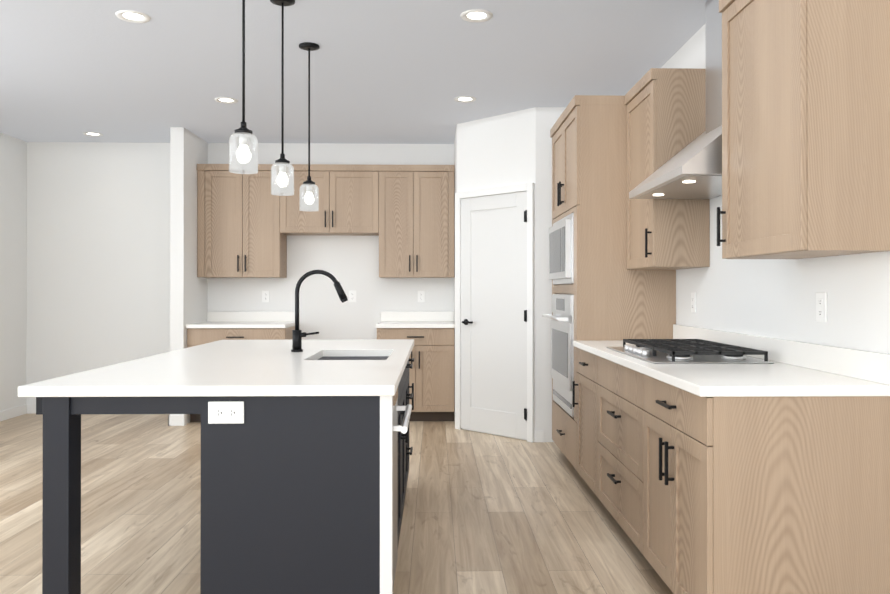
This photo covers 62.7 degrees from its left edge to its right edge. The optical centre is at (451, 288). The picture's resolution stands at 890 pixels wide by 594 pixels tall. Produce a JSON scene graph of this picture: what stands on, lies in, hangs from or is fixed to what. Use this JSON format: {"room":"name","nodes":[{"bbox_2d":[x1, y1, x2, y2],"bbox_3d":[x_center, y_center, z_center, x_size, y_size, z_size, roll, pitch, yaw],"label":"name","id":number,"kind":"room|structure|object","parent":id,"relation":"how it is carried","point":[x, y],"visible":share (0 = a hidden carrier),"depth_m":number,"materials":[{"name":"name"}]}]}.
{"room":"kitchen","nodes":[
{"label":"kitchen","id":0,"kind":"room"},
{"bbox_2d":[0,132,26,410],"bbox_3d":[-4.175,-0.126,2.040,0.100,2.710,10.500,0,0,-1],"label":"wall","id":1,"kind":"structure","parent":0,"point":[13,242],"depth_m":7.05,"materials":[{"name":"white paint"}]},
{"bbox_2d":[0,404,26,421],"bbox_3d":[-4.120,1.182,2.088,0.013,0.095,10.400,0,0,-1],"label":"baseboard","id":2,"kind":"structure","parent":1,"relation":"attached to","point":[10,413],"depth_m":7.04,"materials":[{"name":"white"}]},
{"bbox_2d":[170,127,207,422],"bbox_3d":[-2.507,-0.111,6.981,0.120,2.710,0.700,0,0,-1],"label":"wall","id":3,"kind":"structure","parent":0,"point":[188,286],"depth_m":6.66,"materials":[{"name":"white paint"}]},
{"bbox_2d":[168,414,186,425],"bbox_3d":[-2.573,1.196,6.958,0.013,0.095,0.693,0,0,-1],"label":"baseboard","id":4,"kind":"structure","parent":3,"relation":"attached to","point":[173,420],"depth_m":6.61,"materials":[{"name":"white"}]},
{"bbox_2d":[26,142,453,403],"bbox_3d":[-1.459,-0.110,7.405,5.780,2.710,0.100,0,0,-1],"label":"wall","id":5,"kind":"structure","parent":0,"point":[98,254],"depth_m":7.32,"materials":[{"name":"white paint"}]},
{"bbox_2d":[27,404,35,413],"bbox_3d":[-3.396,1.197,7.298,1.643,0.095,0.016,0,0,-1],"label":"baseboard","id":6,"kind":"structure","parent":5,"relation":"attached to","point":[31,408],"depth_m":7.27,"materials":[{"name":"white"}]},
{"bbox_2d":[197,164,286,277],"bbox_3d":[-2.054,-0.653,7.159,0.790,1.085,0.364,0,0,-1],"label":"upper cabinet","id":7,"kind":"object","parent":5,"relation":"attached to","point":[239,235],"visible":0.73,"depth_m":7.02,"materials":[{"name":"brown wood"}]},
{"bbox_2d":[262,291,268,301],"bbox_3d":[-1.871,0.077,7.340,0.072,0.116,0.008,0,0,-1],"label":"electrical outlet","id":8,"kind":"object","parent":5,"relation":"attached to","point":[265,294],"depth_m":7.34,"materials":[{"name":"white plastic"}]},
{"bbox_2d":[280,164,378,235],"bbox_3d":[-1.184,-0.867,7.180,0.949,0.658,0.364,0,0,-1],"label":"upper cabinet","id":9,"kind":"object","parent":5,"relation":"attached to","point":[348,199],"visible":0.9,"depth_m":7.04,"materials":[{"name":"brown wood"}]},
{"bbox_2d":[349,291,355,301],"bbox_3d":[-1.003,0.077,7.360,0.072,0.116,0.008,0,0,-1],"label":"electrical outlet","id":10,"kind":"object","parent":5,"relation":"attached to","point":[352,296],"depth_m":7.36,"materials":[{"name":"white plastic"}]},
{"bbox_2d":[379,165,454,277],"bbox_3d":[-0.344,-0.653,7.199,0.732,1.085,0.364,0,0,-1],"label":"upper cabinet","id":11,"kind":"object","parent":5,"relation":"attached to","point":[416,221],"visible":1,"depth_m":7.06,"materials":[{"name":"brown wood"}]},
{"bbox_2d":[418,291,424,301],"bbox_3d":[-0.310,0.077,7.376,0.072,0.116,0.008,0,0,-1],"label":"electrical outlet","id":12,"kind":"object","parent":5,"relation":"attached to","point":[421,294],"depth_m":7.37,"materials":[{"name":"white plastic"}]},
{"bbox_2d":[0,414,672,593],"bbox_3d":[-1.337,1.260,2.152,5.780,0.060,10.600,0,0,-1],"label":"floor","id":13,"kind":"structure","parent":0,"point":[484,513],"depth_m":3.94,"materials":[{"name":"brown wood"}]},
{"bbox_2d":[36,351,413,593],"bbox_3d":[-0.782,0.794,3.497,1.212,0.880,2.210,0,0,-1],"label":"kitchen island","id":14,"kind":"object","parent":13,"relation":"on","point":[304,471],"depth_m":2.40,"materials":[{"name":"black wood"}]},
{"bbox_2d":[18,339,413,398],"bbox_3d":[-0.821,0.336,3.498,1.215,0.036,2.260,0,0,-1],"label":"island countertop","id":15,"kind":"structure","parent":14,"relation":"on","point":[221,369],"depth_m":2.69,"materials":[{"name":"white stone"}]},
{"bbox_2d":[291,270,347,351],"bbox_3d":[-0.672,0.111,3.697,0.286,0.416,0.070,0,0,-1],"label":"faucet","id":16,"kind":"object","parent":15,"relation":"on","point":[297,334],"visible":1,"depth_m":3.69,"materials":[{"name":"black metal"}]},
{"bbox_2d":[322,355,381,358],"bbox_3d":[-0.484,0.463,3.540,0.378,0.242,0.578,0,0,-1],"label":"sink","id":17,"kind":"object","parent":15,"relation":"in","point":[323,356],"depth_m":3.78,"materials":[{"name":"silver metal"}]},
{"bbox_2d":[208,401,243,423],"bbox_3d":[-0.739,0.405,2.389,0.116,0.072,0.008,0,0,-1],"label":"outlet","id":18,"kind":"object","parent":14,"relation":"attached to","point":[225,412],"visible":1,"depth_m":2.39,"materials":[{"name":"white plastic"}]},
{"bbox_2d":[186,312,294,421],"bbox_3d":[-1.992,0.736,7.011,0.907,1.015,0.654,0,0,-1],"label":"base cabinet","id":19,"kind":"object","parent":13,"relation":"on","point":[217,326],"visible":0.31,"depth_m":6.73,"materials":[{"name":"brown wood"}]},
{"bbox_2d":[376,311,454,420],"bbox_3d":[-0.342,0.737,7.050,0.739,1.015,0.654,0,0,-1],"label":"base cabinet","id":20,"kind":"object","parent":13,"relation":"on","point":[432,369],"visible":0.65,"depth_m":6.77,"materials":[{"name":"brown wood"}]},
{"bbox_2d":[573,348,592,490],"bbox_3d":[1.093,0.795,4.250,0.620,0.880,0.580,0,0,-1],"label":"base cabinet","id":21,"kind":"object","parent":13,"relation":"on","point":[584,384],"depth_m":4.32,"materials":[{"name":"brown wood"}]},
{"bbox_2d":[542,95,675,469],"bbox_3d":[1.029,0.018,5.027,0.712,2.440,0.970,0,0,-1],"label":"tall cabinet","id":22,"kind":"object","parent":13,"relation":"on","point":[601,291],"visible":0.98,"depth_m":4.54,"materials":[{"name":"brown wood"}]},
{"bbox_2d":[593,356,636,546],"bbox_3d":[1.110,0.793,3.530,0.620,0.880,0.980,0,0,-1],"label":"base cabinet","id":23,"kind":"object","parent":13,"relation":"on","point":[614,387],"depth_m":3.56,"materials":[{"name":"brown wood"}]},
{"bbox_2d":[637,372,889,593],"bbox_3d":[1.128,0.791,2.735,0.620,0.880,0.730,0,0,-1],"label":"base cabinet","id":24,"kind":"object","parent":13,"relation":"on","point":[759,478],"depth_m":2.37,"materials":[{"name":"brown wood"}]},
{"bbox_2d":[573,340,889,399],"bbox_3d":[1.099,0.335,3.453,0.645,0.035,2.176,0,0,-1],"label":"countertop","id":25,"kind":"structure","parent":24,"relation":"on","point":[695,379],"depth_m":2.66,"materials":[{"name":"white stone"}]},
{"bbox_2d":[606,339,774,363],"bbox_3d":[1.100,0.293,3.512,0.515,0.049,0.860,0,0,-1],"label":"gas cooktop","id":26,"kind":"object","parent":25,"relation":"in","point":[677,351],"visible":1,"depth_m":3.28,"materials":[{"name":"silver metal"}]},
{"bbox_2d":[0,0,707,143],"bbox_3d":[-1.337,-1.510,2.161,5.780,0.060,10.600,0,0,-1],"label":"ceiling","id":27,"kind":"structure","parent":0,"point":[395,71],"depth_m":4.77,"materials":[{"name":"grey paint"}]},
{"bbox_2d":[83,132,102,136],"bbox_3d":[-3.398,-1.463,6.914,0.176,0.006,0.176,0,0,-1],"label":"recessed light","id":28,"kind":"object","parent":27,"relation":"in","point":[92,134],"visible":0.98,"depth_m":6.91,"materials":[{"name":"white plastic"}]},
{"bbox_2d":[115,10,150,22],"bbox_3d":[-1.726,-1.472,3.952,0.176,0.006,0.176,0,0,-1],"label":"recessed light","id":29,"kind":"object","parent":27,"relation":"in","point":[132,16],"visible":1,"depth_m":3.95,"materials":[{"name":"white plastic"}]},
{"bbox_2d":[214,97,237,103],"bbox_3d":[-1.759,-1.466,5.688,0.176,0.006,0.176,0,0,-1],"label":"recessed light","id":30,"kind":"object","parent":27,"relation":"in","point":[226,100],"visible":0.96,"depth_m":5.69,"materials":[{"name":"white"}]},
{"bbox_2d":[229,0,257,173],"bbox_3d":[-0.862,-0.980,3.020,0.124,0.993,0.124,0,0,-1],"label":"pendant light","id":31,"kind":"object","parent":27,"relation":"hanging from","point":[243,158],"visible":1,"depth_m":3.00,"materials":[{"name":"clear glass"}]},
{"bbox_2d":[270,0,294,195],"bbox_3d":[-0.863,-0.977,3.720,0.124,0.993,0.124,0,0,-1],"label":"pendant light","id":32,"kind":"object","parent":27,"relation":"hanging from","point":[282,183],"visible":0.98,"depth_m":3.70,"materials":[{"name":"clear glass"}]},
{"bbox_2d":[299,42,319,211],"bbox_3d":[-0.865,-0.973,4.421,0.124,0.998,0.124,0,0,-1],"label":"pendant light","id":33,"kind":"object","parent":27,"relation":"hanging from","point":[308,201],"visible":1,"depth_m":4.40,"materials":[{"name":"clear glass"}]},
{"bbox_2d":[454,96,475,102],"bbox_3d":[0.102,-1.466,5.655,0.176,0.006,0.176,0,0,-1],"label":"recessed light","id":34,"kind":"object","parent":27,"relation":"in","point":[464,99],"visible":1,"depth_m":5.65,"materials":[{"name":"white"}]},
{"bbox_2d":[460,9,492,21],"bbox_3d":[0.134,-1.472,3.941,0.176,0.006,0.176,0,0,-1],"label":"recessed light","id":35,"kind":"object","parent":27,"relation":"in","point":[476,15],"visible":0.98,"depth_m":3.94,"materials":[{"name":"white"}]},
{"bbox_2d":[454,107,565,441],"bbox_3d":[0.694,-0.112,6.655,1.310,2.710,1.500,0,0,-1],"label":"wall","id":36,"kind":"structure","parent":0,"point":[511,148],"depth_m":5.93,"materials":[{"name":"white paint"}]},
{"bbox_2d":[455,183,534,442],"bbox_3d":[0.336,0.193,6.183,0.864,2.097,0.064,0,0,44],"label":"pantry door","id":37,"kind":"structure","parent":36,"relation":"in","point":[495,312],"depth_m":6.18,"materials":[{"name":"white wood"}]},
{"bbox_2d":[535,431,543,441],"bbox_3d":[0.707,1.193,5.894,0.071,0.095,0.012,0,0,-1],"label":"baseboard","id":38,"kind":"structure","parent":36,"relation":"attached to","point":[539,436],"depth_m":5.89,"materials":[{"name":"white"}]},
{"bbox_2d":[661,24,889,353],"bbox_3d":[1.503,-0.126,2.173,0.100,2.710,10.500,0,0,-1],"label":"wall","id":39,"kind":"structure","parent":0,"point":[773,298],"depth_m":3.13,"materials":[{"name":"white paint"}]},
{"bbox_2d":[625,68,709,269],"bbox_3d":[1.231,-0.662,4.269,0.344,1.085,0.558,0,0,-1],"label":"upper cabinet","id":40,"kind":"object","parent":39,"relation":"attached to","point":[666,114],"visible":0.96,"depth_m":3.99,"materials":[{"name":"brown wood"}]},
{"bbox_2d":[629,0,721,198],"bbox_3d":[1.197,-0.979,3.556,0.445,0.990,0.855,0,0,-1],"label":"range hood","id":41,"kind":"object","parent":39,"relation":"attached to","point":[692,170],"visible":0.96,"depth_m":3.59,"materials":[{"name":"silver metal"}]},
{"bbox_2d":[691,293,695,312],"bbox_3d":[1.400,0.080,4.235,0.008,0.116,0.072,0,0,-1],"label":"outlet","id":42,"kind":"object","parent":39,"relation":"attached to","point":[693,295],"depth_m":4.23,"materials":[{"name":"white plastic"}]},
{"bbox_2d":[673,324,889,383],"bbox_3d":[1.411,0.268,3.461,0.020,0.099,2.176,0,0,-1],"label":"backsplash","id":43,"kind":"structure","parent":39,"relation":"attached to","point":[866,365],"depth_m":2.89,"materials":[{"name":"white stone"}]},
{"bbox_2d":[717,0,889,258],"bbox_3d":[1.267,-0.666,2.709,0.344,1.085,0.660,0,0,-1],"label":"upper cabinet","id":44,"kind":"object","parent":39,"relation":"attached to","point":[805,128],"visible":1,"depth_m":2.38,"materials":[{"name":"brown wood"}]},
{"bbox_2d":[816,292,826,321],"bbox_3d":[1.433,0.072,2.834,0.008,0.116,0.072,0,0,-1],"label":"outlet","id":45,"kind":"object","parent":39,"relation":"attached to","point":[821,306],"depth_m":2.83,"materials":[{"name":"white plastic"}]}
]}

